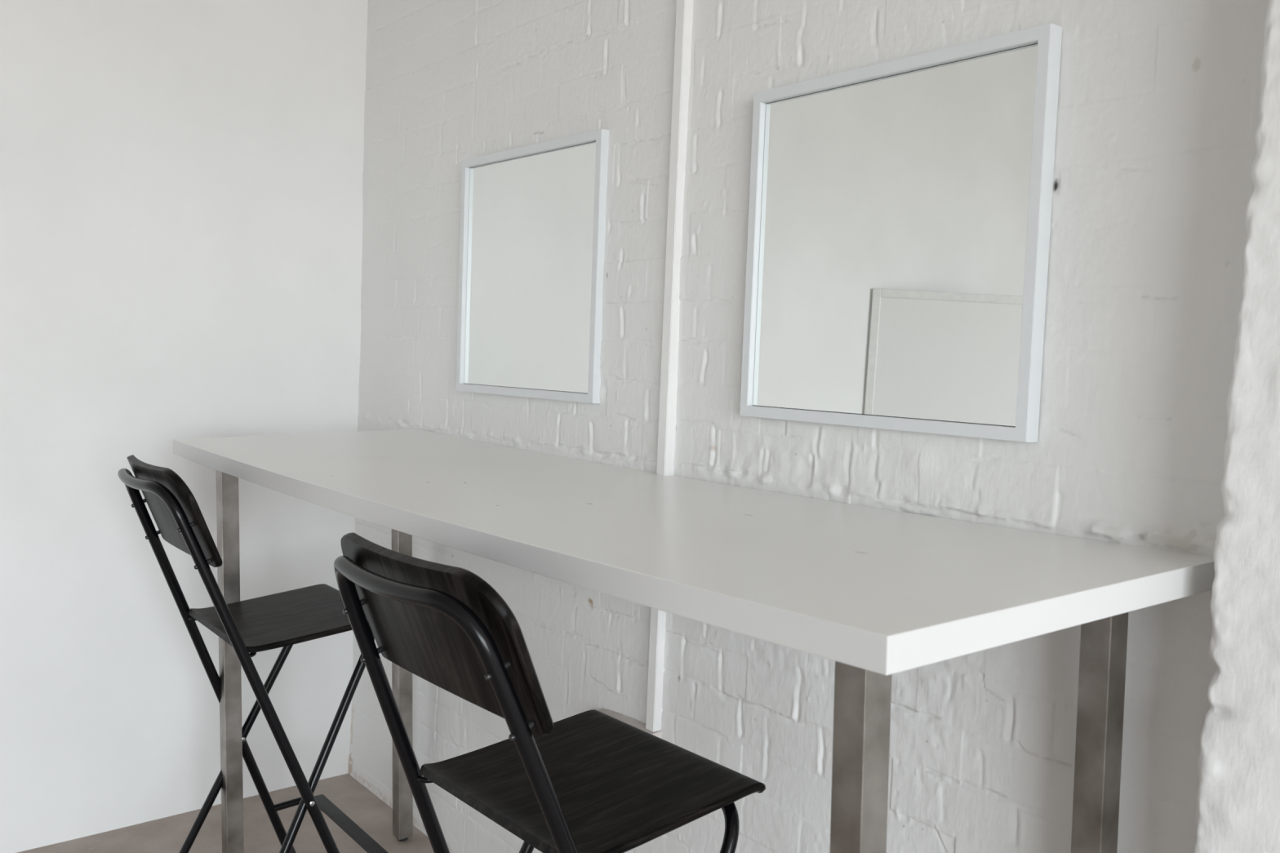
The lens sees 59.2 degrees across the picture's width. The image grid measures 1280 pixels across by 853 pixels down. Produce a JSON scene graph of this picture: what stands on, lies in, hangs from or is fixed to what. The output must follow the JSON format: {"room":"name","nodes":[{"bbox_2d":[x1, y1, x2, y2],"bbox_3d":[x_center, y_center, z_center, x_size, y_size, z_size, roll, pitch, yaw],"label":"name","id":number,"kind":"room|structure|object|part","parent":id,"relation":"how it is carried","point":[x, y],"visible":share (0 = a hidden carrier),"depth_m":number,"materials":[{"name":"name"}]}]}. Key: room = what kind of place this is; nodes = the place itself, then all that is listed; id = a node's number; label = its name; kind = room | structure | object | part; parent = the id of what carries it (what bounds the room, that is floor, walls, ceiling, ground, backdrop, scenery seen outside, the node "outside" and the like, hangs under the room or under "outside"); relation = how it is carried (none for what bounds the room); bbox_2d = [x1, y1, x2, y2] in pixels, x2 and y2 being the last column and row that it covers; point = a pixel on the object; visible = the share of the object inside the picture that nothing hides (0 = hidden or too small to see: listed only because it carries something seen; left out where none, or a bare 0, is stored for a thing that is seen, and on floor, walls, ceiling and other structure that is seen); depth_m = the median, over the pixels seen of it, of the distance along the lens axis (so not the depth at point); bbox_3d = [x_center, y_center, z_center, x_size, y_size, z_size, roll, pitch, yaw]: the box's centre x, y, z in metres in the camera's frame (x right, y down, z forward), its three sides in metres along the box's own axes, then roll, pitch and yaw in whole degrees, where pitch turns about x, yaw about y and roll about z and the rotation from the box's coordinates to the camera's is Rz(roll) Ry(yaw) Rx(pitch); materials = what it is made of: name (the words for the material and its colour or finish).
{"room":"dressing room","nodes":[
{"label":"dressing room","id":0,"kind":"room"},
{"bbox_2d":[0,0,368,852],"bbox_3d":[-3.815,-0.448,0.906,7.850,3.240,0.016,-3,6,-38],"label":"wall","id":1,"kind":"structure","parent":0,"point":[181,201],"depth_m":2.93,"materials":[{"name":"white paint"}]},
{"bbox_2d":[17,773,433,852],"bbox_3d":[-1.683,1.471,-1.708,8.100,0.120,7.400,-3,6,-38],"label":"floor","id":2,"kind":"structure","parent":0,"point":[373,815],"depth_m":2.94,"materials":[{"name":"concrete"}]},
{"bbox_2d":[117,454,388,852],"bbox_3d":[-0.833,0.579,2.430,0.491,1.036,0.547,-3,6,-37],"label":"bar stool","id":3,"kind":"object","parent":2,"relation":"on","point":[284,620],"visible":0.87,"depth_m":2.35,"materials":[{"name":"black wood"}]},
{"bbox_3d":[-0.964,0.164,2.295,0.102,0.191,0.422,-3,6,-37],"label":"backrest","id":4,"kind":"part","parent":3,"relation":"part of","materials":[{"name":"black wood"}]},
{"bbox_3d":[-0.953,0.280,2.314,0.183,0.374,0.437,-3,6,-37],"label":"frame","id":5,"kind":"part","parent":3,"relation":"part of","materials":[{"name":"black metal"}]},
{"bbox_3d":[-0.882,0.443,2.381,0.039,0.012,0.406,-3,6,-37],"label":"seat rod","id":6,"kind":"part","parent":3,"relation":"part of","materials":[{"name":"black metal"}]},
{"bbox_3d":[-0.961,0.792,2.624,0.299,0.553,0.019,-1,5,-27],"label":"leg","id":7,"kind":"part","parent":3,"relation":"part of","materials":[{"name":"black metal"}]},
{"bbox_3d":[-0.937,0.750,2.659,0.022,0.632,0.266,5,6,41],"label":"leg","id":8,"kind":"part","parent":3,"relation":"part of","materials":[{"name":"black metal"}]},
{"bbox_3d":[-0.766,0.413,2.465,0.330,0.034,0.381,-3,6,-37],"label":"seat","id":9,"kind":"part","parent":3,"relation":"part of","materials":[{"name":"black wood"}]},
{"bbox_3d":[-0.659,0.782,2.286,0.266,0.632,0.022,-1,5,-24],"label":"leg","id":10,"kind":"part","parent":3,"relation":"part of","materials":[{"name":"black metal"}]},
{"bbox_3d":[-0.703,0.823,2.278,0.019,0.553,0.299,5,6,43],"label":"leg","id":11,"kind":"part","parent":3,"relation":"part of","materials":[{"name":"black metal"}]},
{"bbox_3d":[-0.692,0.471,2.525,0.076,0.128,0.403,-3,6,-37],"label":"seat frame","id":12,"kind":"part","parent":3,"relation":"part of","materials":[{"name":"black metal"}]},
{"bbox_2d":[333,532,765,852],"bbox_3d":[-0.139,0.658,1.540,0.491,1.036,0.547,-3,6,-39],"label":"bar stool","id":13,"kind":"object","parent":2,"relation":"on","point":[590,781],"visible":1,"depth_m":1.46,"materials":[{"name":"black wood"}]},
{"bbox_3d":[-0.186,0.522,1.489,0.039,0.012,0.406,-3,6,-39],"label":"seat rod","id":14,"kind":"part","parent":13,"relation":"part of","materials":[{"name":"black metal"}]},
{"bbox_3d":[-0.251,0.829,1.765,0.022,0.632,0.266,4,6,39],"label":"leg","id":15,"kind":"part","parent":13,"relation":"part of","materials":[{"name":"black metal"}]},
{"bbox_3d":[-0.265,0.243,1.400,0.102,0.191,0.422,-3,6,-39],"label":"backrest","id":16,"kind":"part","parent":13,"relation":"part of","materials":[{"name":"black wood"}]},
{"bbox_3d":[-0.254,0.359,1.419,0.183,0.374,0.437,-3,6,-39],"label":"frame","id":17,"kind":"part","parent":13,"relation":"part of","materials":[{"name":"black metal"}]},
{"bbox_3d":[-0.274,0.872,1.728,0.299,0.553,0.019,-2,5,-29],"label":"leg","id":18,"kind":"part","parent":13,"relation":"part of","materials":[{"name":"black metal"}]},
{"bbox_3d":[-0.074,0.492,1.578,0.330,0.034,0.381,-3,6,-39],"label":"seat","id":19,"kind":"part","parent":13,"relation":"part of","materials":[{"name":"black wood"}]},
{"bbox_3d":[-0.002,0.549,1.641,0.076,0.128,0.403,-3,6,-39],"label":"seat frame","id":20,"kind":"part","parent":13,"relation":"part of","materials":[{"name":"black metal"}]},
{"bbox_2d":[173,429,1214,852],"bbox_3d":[-0.195,0.614,1.993,0.618,1.050,2.086,-3,6,-38],"label":"bar table","id":21,"kind":"object","parent":2,"relation":"on","point":[875,593],"visible":0.95,"depth_m":1.35,"materials":[{"name":"white laminate"}]},
{"bbox_3d":[-0.945,0.570,2.601,0.039,1.004,0.039,-3,6,-38],"label":"leg","id":22,"kind":"part","parent":21,"relation":"part of","materials":[{"name":"silver metal"}]},
{"bbox_3d":[-0.604,0.553,2.865,0.039,1.004,0.039,-3,6,-38],"label":"leg","id":23,"kind":"part","parent":21,"relation":"part of","materials":[{"name":"silver metal"}]},
{"bbox_3d":[0.208,0.701,1.119,0.039,1.004,0.039,-3,6,-38],"label":"leg","id":24,"kind":"part","parent":21,"relation":"part of","materials":[{"name":"silver metal"}]},
{"bbox_3d":[0.549,0.685,1.383,0.039,1.004,0.039,-3,6,-38],"label":"leg","id":25,"kind":"part","parent":21,"relation":"part of","materials":[{"name":"silver metal"}]},
{"bbox_2d":[348,0,1269,852],"bbox_3d":[-0.028,-0.481,2.233,0.139,3.200,2.650,-3,6,-38],"label":"wall","id":26,"kind":"structure","parent":0,"point":[1157,122],"depth_m":1.84,"materials":[{"name":"white brick"}]},
{"bbox_2d":[456,128,608,403],"bbox_3d":[-0.250,-0.342,2.506,0.029,0.552,0.559,-1,5,-39],"label":"square mirror","id":27,"kind":"object","parent":26,"relation":"attached to","point":[532,235],"visible":1,"depth_m":2.48,"materials":[{"name":"white mirror"}]},
{"bbox_2d":[597,708,662,738],"bbox_3d":[-0.032,0.628,2.217,0.060,0.115,0.200,-3,6,-38],"label":"trim","id":28,"kind":"structure","parent":26,"relation":"attached to","point":[636,723],"depth_m":2.20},
{"bbox_2d":[645,0,693,732],"bbox_3d":[0.082,-0.744,2.074,0.115,2.648,0.029,-3,6,-38],"label":"pipe","id":29,"kind":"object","parent":26,"relation":"attached to","point":[684,11],"depth_m":2.09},
{"bbox_2d":[739,22,1062,442],"bbox_3d":[0.360,-0.270,1.698,0.026,0.543,0.556,0,4,-38],"label":"square mirror","id":30,"kind":"object","parent":26,"relation":"attached to","point":[899,227],"visible":1,"depth_m":1.65,"materials":[{"name":"white mirror"}]},
{"bbox_2d":[1193,0,1279,852],"bbox_3d":[2.084,-0.182,-0.583,0.234,3.100,4.589,-3,6,-38],"label":"wall","id":31,"kind":"structure","parent":0,"point":[1237,809],"depth_m":1.17,"materials":[{"name":"white paint"}]}
]}

